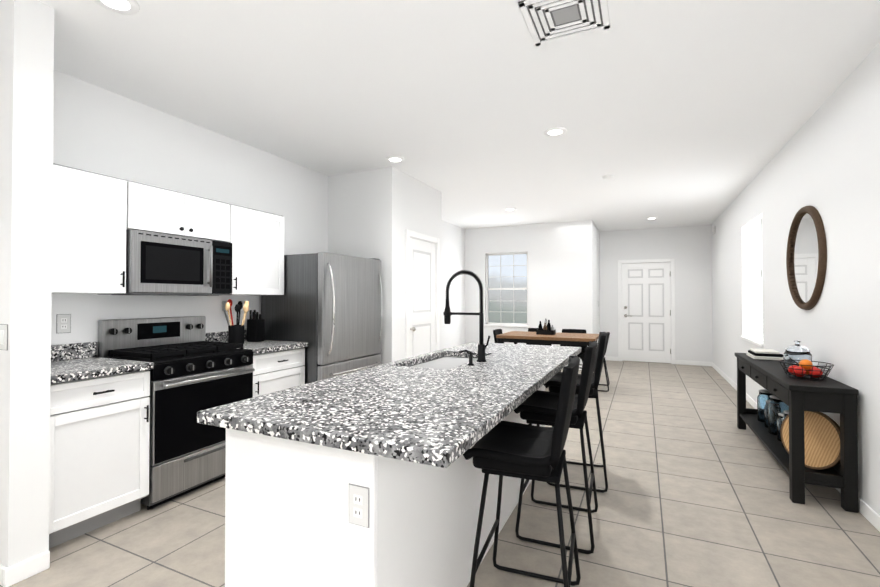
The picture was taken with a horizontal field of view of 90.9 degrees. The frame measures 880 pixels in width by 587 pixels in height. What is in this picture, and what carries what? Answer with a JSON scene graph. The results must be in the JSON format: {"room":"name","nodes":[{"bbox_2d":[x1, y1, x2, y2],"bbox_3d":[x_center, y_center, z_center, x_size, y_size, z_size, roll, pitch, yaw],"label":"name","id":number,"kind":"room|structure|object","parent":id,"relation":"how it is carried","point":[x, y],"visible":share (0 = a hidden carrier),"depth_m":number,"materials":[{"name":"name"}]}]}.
{"room":"dining room and kitchen","nodes":[
{"label":"dining room and kitchen","id":0,"kind":"room"},
{"bbox_2d":[0,0,53,567],"bbox_3d":[-2.253,-0.036,2.204,0.700,2.740,0.150,0,-1,25],"label":"wall","id":1,"kind":"structure","parent":0,"point":[26,94],"depth_m":2.04,"materials":[{"name":"paint"}]},
{"bbox_2d":[0,324,7,349],"bbox_3d":[-2.024,0.202,2.006,0.075,0.120,0.009,0,-1,25],"label":"light switch","id":2,"kind":"object","parent":1,"relation":"attached to","point":[3,336],"visible":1,"depth_m":2.00,"materials":[{"name":"plastic"}]},
{"bbox_2d":[0,564,12,586],"bbox_3d":[-2.268,1.291,2.104,0.684,0.085,0.018,0,-1,25],"label":"baseboard","id":3,"kind":"structure","parent":1,"relation":"attached to","point":[6,574],"depth_m":1.97,"materials":[{"name":"paint"}]},
{"bbox_2d":[51,70,464,356],"bbox_3d":[-1.934,-0.017,3.849,0.120,2.740,11.540,0,-1,25],"label":"wall","id":4,"kind":"structure","parent":0,"point":[98,130],"depth_m":3.46,"materials":[{"name":"paint"}]},
{"bbox_2d":[56,314,70,332],"bbox_3d":[-2.381,0.191,2.742,0.008,0.120,0.075,0,-1,25],"label":"outlet","id":5,"kind":"object","parent":4,"relation":"attached to","point":[63,323],"visible":1,"depth_m":2.74,"materials":[{"name":"plastic"}]},
{"bbox_2d":[51,163,126,293],"bbox_3d":[-2.249,-0.366,2.588,0.375,0.730,0.535,0,-1,25],"label":"upper cabinet","id":6,"kind":"object","parent":4,"relation":"attached to","point":[89,211],"visible":0.69,"depth_m":2.58,"materials":[{"name":"white wood"}]},
{"bbox_2d":[126,180,229,241],"bbox_3d":[-1.974,-0.568,3.179,0.374,0.312,0.757,0,-1,25],"label":"upper cabinet","id":7,"kind":"object","parent":4,"relation":"attached to","point":[150,208],"visible":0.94,"depth_m":3.06,"materials":[{"name":"white wood"}]},
{"bbox_2d":[98,229,231,295],"bbox_3d":[-1.952,-0.197,3.164,0.419,0.420,0.752,0,-1,25],"label":"over-the-range microwave","id":8,"kind":"object","parent":7,"relation":"attached to","point":[161,264],"visible":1,"depth_m":3.01,"materials":[{"name":"silver metal"}]},
{"bbox_2d":[228,203,283,294],"bbox_3d":[-1.689,-0.352,3.784,0.375,0.730,0.580,0,-1,25],"label":"upper cabinet","id":9,"kind":"object","parent":4,"relation":"attached to","point":[256,238],"visible":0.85,"depth_m":3.70,"materials":[{"name":"white wood"}]},
{"bbox_2d":[328,166,440,364],"bbox_3d":[-0.643,0.001,5.436,0.870,2.740,1.270,0,-1,25],"label":"wall","id":10,"kind":"structure","parent":0,"point":[375,213],"depth_m":4.85,"materials":[{"name":"paint"}]},
{"bbox_2d":[405,229,439,358],"bbox_3d":[-0.255,0.320,5.356,0.140,2.100,0.880,0,-1,25],"label":"door frame","id":11,"kind":"structure","parent":10,"relation":"attached to","point":[409,234],"depth_m":5.15,"materials":[{"name":"paint"}]},
{"bbox_2d":[410,238,434,356],"bbox_3d":[-0.205,0.353,5.332,0.105,2.010,0.728,0,-1,25],"label":"pantry door","id":12,"kind":"structure","parent":10,"relation":"in","point":[422,297],"depth_m":5.34,"materials":[{"name":"white wood"}]},
{"bbox_2d":[0,360,879,586],"bbox_3d":[0.489,1.399,3.526,4.930,0.100,13.200,0,-1,25],"label":"floor","id":13,"kind":"structure","parent":0,"point":[697,494],"depth_m":2.52,"materials":[{"name":"tile"}]},
{"bbox_2d":[49,370,149,548],"bbox_3d":[-2.136,0.899,2.522,0.625,0.879,0.537,0,-1,25],"label":"base cabinet","id":14,"kind":"object","parent":13,"relation":"on","point":[99,448],"visible":0.73,"depth_m":2.40,"materials":[{"name":"white wood"}]},
{"bbox_2d":[51,342,153,383],"bbox_3d":[-2.136,0.388,2.527,0.626,0.140,0.535,0,-1,25],"label":"countertop","id":15,"kind":"structure","parent":14,"relation":"on","point":[74,361],"depth_m":2.59,"materials":[{"name":"stone"}]},
{"bbox_2d":[98,316,254,509],"bbox_3d":[-1.837,0.762,3.099,0.658,1.165,0.752,0,-1,25],"label":"range","id":16,"kind":"object","parent":13,"relation":"on","point":[193,372],"visible":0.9,"depth_m":2.91,"materials":[{"name":"silver metal"}]},
{"bbox_2d":[251,347,304,396],"bbox_3d":[-1.576,0.912,3.716,0.625,0.879,0.582,0,-1,25],"label":"base cabinet","id":17,"kind":"object","parent":13,"relation":"on","point":[275,371],"visible":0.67,"depth_m":3.58,"materials":[{"name":"white wood"}]},
{"bbox_2d":[205,330,307,353],"bbox_3d":[-1.575,0.402,3.722,0.626,0.140,0.580,0,-1,25],"label":"countertop","id":18,"kind":"structure","parent":17,"relation":"on","point":[265,346],"depth_m":3.67,"materials":[{"name":"stone"}]},
{"bbox_2d":[222,299,248,343],"bbox_3d":[-1.752,0.239,3.693,0.227,0.383,0.208,0,-1,25],"label":"utensil crock","id":19,"kind":"object","parent":18,"relation":"on","point":[236,333],"visible":0.88,"depth_m":3.66,"materials":[{"name":"black ceramic"}]},
{"bbox_2d":[247,310,264,341],"bbox_3d":[-1.668,0.290,3.920,0.120,0.285,0.100,0,-1,25],"label":"knife block","id":20,"kind":"object","parent":18,"relation":"on","point":[255,328],"visible":1,"depth_m":3.88,"materials":[{"name":"black wood"}]},
{"bbox_2d":[261,252,381,383],"bbox_3d":[-1.131,0.493,4.361,0.828,1.732,0.941,0,-1,25],"label":"refrigerator","id":21,"kind":"object","parent":13,"relation":"on","point":[327,306],"visible":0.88,"depth_m":3.99,"materials":[{"name":"silver metal"}]},
{"bbox_2d":[225,354,545,586],"bbox_3d":[0.018,0.899,2.570,0.692,0.879,2.516,0,-1,25],"label":"kitchen island","id":22,"kind":"object","parent":13,"relation":"on","point":[371,477],"depth_m":1.47,"materials":[{"name":"white paint"}]},
{"bbox_2d":[197,342,580,469],"bbox_3d":[0.148,0.441,2.484,0.945,0.047,2.636,0,-1,25],"label":"island countertop","id":23,"kind":"structure","parent":22,"relation":"on","point":[399,411],"depth_m":1.56,"materials":[{"name":"grey stone"}]},
{"bbox_2d":[410,356,477,366],"bbox_3d":[0.043,0.570,2.794,0.382,0.216,0.772,0,-1,25],"label":"sink","id":24,"kind":"object","parent":23,"relation":"in","point":[435,361],"depth_m":2.91,"materials":[{"name":"white ceramic"}]},
{"bbox_2d":[458,350,473,365],"bbox_3d":[0.154,0.373,2.535,0.096,0.088,0.040,0,-1,25],"label":"soap dispenser","id":25,"kind":"object","parent":23,"relation":"on","point":[470,356],"depth_m":2.52,"materials":[{"name":"black metal"}]},
{"bbox_2d":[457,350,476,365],"bbox_3d":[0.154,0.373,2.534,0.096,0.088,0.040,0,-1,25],"label":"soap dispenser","id":26,"kind":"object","parent":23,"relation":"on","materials":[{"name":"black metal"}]},
{"bbox_2d":[443,270,492,361],"bbox_3d":[0.164,0.135,2.735,0.297,0.569,0.085,0,-1,25],"label":"faucet","id":27,"kind":"object","parent":23,"relation":"on","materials":[{"name":"black metal"}]},
{"bbox_2d":[493,329,502,342],"bbox_3d":[1.086,0.981,6.862,0.437,0.811,0.478,0,-1,25],"label":"dining chair","id":28,"kind":"object","parent":13,"relation":"on","point":[497,332],"visible":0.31,"depth_m":6.89,"materials":[{"name":"black leather"}]},
{"bbox_2d":[463,356,580,586],"bbox_3d":[0.362,0.799,1.825,0.438,1.060,0.478,0,-1,20],"label":"bar stool","id":29,"kind":"object","parent":13,"relation":"on","point":[501,449],"visible":1,"depth_m":1.70,"materials":[{"name":"black leather"}]},
{"bbox_2d":[526,328,551,345],"bbox_3d":[1.580,0.983,7.072,0.478,0.811,0.437,0,-1,25],"label":"dining chair","id":30,"kind":"object","parent":13,"relation":"on","point":[532,329],"visible":0.04,"depth_m":7.26,"materials":[{"name":"black leather"}]},
{"bbox_2d":[496,331,598,345],"bbox_3d":[1.665,1.004,6.591,1.400,0.760,0.898,0,-1,25],"label":"dining table","id":31,"kind":"object","parent":13,"relation":"on","point":[517,337],"visible":0.65,"depth_m":6.28,"materials":[{"name":"brown wood"}]},
{"bbox_2d":[536,319,555,334],"bbox_3d":[1.619,0.501,6.618,0.260,0.245,0.162,0,-1,25],"label":"caddy","id":32,"kind":"object","parent":31,"relation":"on","point":[548,329],"visible":1,"depth_m":6.57,"materials":[{"name":"black metal"}]},
{"bbox_2d":[514,341,597,553],"bbox_3d":[0.680,0.807,2.504,0.437,1.060,0.478,0,-1,22],"label":"bar stool","id":33,"kind":"object","parent":13,"relation":"on","point":[538,407],"visible":0.88,"depth_m":2.35,"materials":[{"name":"black leather"}]},
{"bbox_2d":[560,329,586,371],"bbox_3d":[2.087,0.980,6.834,0.478,0.811,0.437,0,-1,25],"label":"dining chair","id":34,"kind":"object","parent":13,"relation":"on","point":[574,331],"visible":0.15,"depth_m":6.97,"materials":[{"name":"black leather"}]},
{"bbox_2d":[544,332,607,491],"bbox_3d":[1.007,0.815,3.201,0.437,1.060,0.478,0,-1,19],"label":"bar stool","id":35,"kind":"object","parent":13,"relation":"on","point":[553,383],"visible":0.65,"depth_m":3.00,"materials":[{"name":"black leather"}]},
{"bbox_2d":[577,332,609,391],"bbox_3d":[2.256,0.975,6.347,0.437,0.811,0.478,0,-1,22],"label":"dining chair","id":36,"kind":"object","parent":13,"relation":"on","point":[581,354],"visible":0.33,"depth_m":6.22,"materials":[{"name":"black metal"}]},
{"bbox_2d":[735,353,858,512],"bbox_3d":[2.776,0.972,3.530,0.344,0.755,1.840,0,-1,25],"label":"console table","id":37,"kind":"object","parent":13,"relation":"on","point":[798,397],"visible":0.88,"depth_m":2.77,"materials":[{"name":"black wood"}]},
{"bbox_2d":[757,389,768,420],"bbox_3d":[3.058,1.050,4.059,0.138,0.290,0.138,0,-1,16],"label":"glass canister","id":38,"kind":"object","parent":37,"relation":"on","point":[761,391],"depth_m":4.07,"materials":[{"name":"blue glass"}]},
{"bbox_2d":[746,348,782,359],"bbox_3d":[3.026,0.563,4.035,0.230,0.072,0.320,0,-1,25],"label":"books","id":39,"kind":"object","parent":37,"relation":"on","point":[765,354],"visible":0.9,"depth_m":3.93,"materials":[{"name":"white paper"}]},
{"bbox_2d":[763,392,788,433],"bbox_3d":[2.880,1.031,3.679,0.148,0.320,0.148,0,-1,16],"label":"glass canister","id":40,"kind":"object","parent":37,"relation":"on","point":[770,402],"depth_m":3.70,"materials":[{"name":"blue glass"}]},
{"bbox_2d":[776,407,788,446],"bbox_3d":[2.719,1.047,3.335,0.138,0.280,0.138,0,-1,16],"label":"glass canister","id":41,"kind":"object","parent":37,"relation":"on","point":[781,412],"depth_m":3.50,"materials":[{"name":"blue glass"}]},
{"bbox_2d":[783,341,811,371],"bbox_3d":[2.694,0.473,3.265,0.170,0.235,0.170,0,-1,25],"label":"glass jar","id":42,"kind":"object","parent":37,"relation":"on","point":[796,351],"visible":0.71,"depth_m":3.22,"materials":[{"name":"white"}]},
{"bbox_2d":[779,359,833,380],"bbox_3d":[2.544,0.523,3.014,0.296,0.130,0.296,0,-1,25],"label":"fruit basket","id":43,"kind":"object","parent":37,"relation":"on","point":[804,369],"visible":1,"depth_m":2.98,"materials":[{"name":"black metal"}]},
{"bbox_2d":[781,411,839,469],"bbox_3d":[2.558,0.986,2.953,0.146,0.391,0.390,0,-1,-14],"label":"woven tray","id":44,"kind":"object","parent":37,"relation":"on","point":[822,439],"visible":0.62,"depth_m":2.89,"materials":[{"name":"beige wicker"}]},
{"bbox_2d":[38,0,879,230],"bbox_3d":[0.489,-1.440,3.558,4.930,0.100,13.200,0,-1,25],"label":"ceiling","id":45,"kind":"structure","parent":0,"point":[673,113],"depth_m":2.92,"materials":[{"name":"paint"}]},
{"bbox_2d":[94,0,139,14],"bbox_3d":[-1.558,-1.402,2.076,0.196,0.010,0.196,0,-1,25],"label":"recessed light","id":46,"kind":"object","parent":45,"relation":"in","point":[128,7],"visible":0.98,"depth_m":2.11,"materials":[{"name":"paint"}]},
{"bbox_2d":[386,156,404,162],"bbox_3d":[-0.459,-1.375,4.443,0.196,0.010,0.196,0,-1,25],"label":"recessed light","id":47,"kind":"object","parent":45,"relation":"in","point":[395,159],"visible":0.98,"depth_m":4.43,"materials":[{"name":"paint"}]},
{"bbox_2d":[504,208,515,210],"bbox_3d":[1.119,-1.347,6.939,0.196,0.010,0.196,0,-1,25],"label":"recessed light","id":48,"kind":"object","parent":45,"relation":"in","point":[509,209],"visible":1,"depth_m":6.95,"materials":[{"name":"paint"}]},
{"bbox_2d":[543,127,566,136],"bbox_3d":[0.986,-1.384,3.711,0.196,0.010,0.196,0,-1,25],"label":"recessed light","id":49,"kind":"object","parent":45,"relation":"in","point":[554,131],"visible":1,"depth_m":3.70,"materials":[{"name":"paint"}]},
{"bbox_2d":[518,0,609,45],"bbox_3d":[0.636,-1.401,2.185,0.390,0.010,0.390,0,-1,25],"label":"ceiling vent","id":50,"kind":"object","parent":45,"relation":"in","point":[548,21],"visible":1,"depth_m":2.20,"materials":[{"name":"metal"}]},
{"bbox_2d":[602,175,613,179],"bbox_3d":[1.968,-1.357,5.073,0.126,0.032,0.126,0,-1,25],"label":"smoke detector","id":51,"kind":"object","parent":45,"relation":"attached to","point":[607,177],"visible":1,"depth_m":5.04,"materials":[{"name":"white plastic"}]},
{"bbox_2d":[465,220,585,363],"bbox_3d":[1.617,0.035,8.491,2.370,2.740,0.120,0,-1,25],"label":"wall","id":52,"kind":"structure","parent":0,"point":[556,275],"depth_m":8.28,"materials":[{"name":"paint"}]},
{"bbox_2d":[484,251,528,326],"bbox_3d":[1.326,-0.078,8.614,0.920,1.470,0.145,0,-1,25],"label":"window","id":53,"kind":"structure","parent":52,"relation":"in","point":[506,289],"depth_m":8.65,"materials":[{"name":"glass"}]},
{"bbox_2d":[585,220,599,346],"bbox_3d":[3.062,0.037,8.641,0.120,2.740,1.620,0,-1,25],"label":"wall","id":54,"kind":"structure","parent":0,"point":[592,264],"depth_m":7.94,"materials":[{"name":"paint"}]},
{"bbox_2d":[600,225,711,363],"bbox_3d":[4.359,0.040,8.862,2.040,2.740,0.120,0,-1,25],"label":"wall","id":55,"kind":"structure","parent":0,"point":[688,249],"depth_m":8.61,"materials":[{"name":"paint"}]},
{"bbox_2d":[604,356,617,360],"bbox_3d":[3.580,1.370,9.136,0.325,0.085,0.018,0,-1,25],"label":"baseboard","id":56,"kind":"structure","parent":55,"relation":"attached to","point":[610,358],"depth_m":9.12,"materials":[{"name":"paint"}]},
{"bbox_2d":[622,262,670,363],"bbox_3d":[4.220,0.394,8.880,0.902,2.031,0.158,0,-1,25],"label":"front door","id":57,"kind":"structure","parent":55,"relation":"in","point":[646,312],"depth_m":8.86,"materials":[{"name":"white metal"}]},
{"bbox_2d":[618,258,674,363],"bbox_3d":[4.232,0.355,8.907,1.050,2.110,0.140,0,-1,25],"label":"door frame","id":58,"kind":"structure","parent":55,"relation":"attached to","point":[672,268],"depth_m":8.82,"materials":[{"name":"paint"}]},
{"bbox_2d":[676,360,710,365],"bbox_3d":[4.957,1.363,8.493,0.595,0.085,0.014,0,-1,25],"label":"baseboard","id":59,"kind":"structure","parent":55,"relation":"attached to","point":[682,362],"depth_m":8.48,"materials":[{"name":"paint"}]},
{"bbox_2d":[711,43,879,515],"bbox_3d":[2.594,-0.032,2.555,0.120,2.740,13.040,0,-1,25],"label":"wall","id":60,"kind":"structure","parent":0,"point":[825,161],"depth_m":3.05,"materials":[{"name":"paint"}]},
{"bbox_2d":[740,213,762,346],"bbox_3d":[3.873,-0.150,5.314,0.145,1.500,1.160,0,-1,25],"label":"window","id":61,"kind":"structure","parent":60,"relation":"in","point":[752,288],"depth_m":5.41,"materials":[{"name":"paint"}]},
{"bbox_2d":[711,362,879,531],"bbox_3d":[2.532,1.296,2.569,0.018,0.085,12.800,0,-1,25],"label":"baseboard","id":62,"kind":"structure","parent":60,"relation":"attached to","point":[863,508],"depth_m":2.62,"materials":[{"name":"paint"}]},
{"bbox_2d":[786,206,826,309],"bbox_3d":[2.954,-0.286,3.516,0.040,0.840,0.840,0,-1,25],"label":"round mirror","id":63,"kind":"object","parent":60,"relation":"attached to","point":[806,259],"visible":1,"depth_m":3.47,"materials":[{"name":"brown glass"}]}
]}

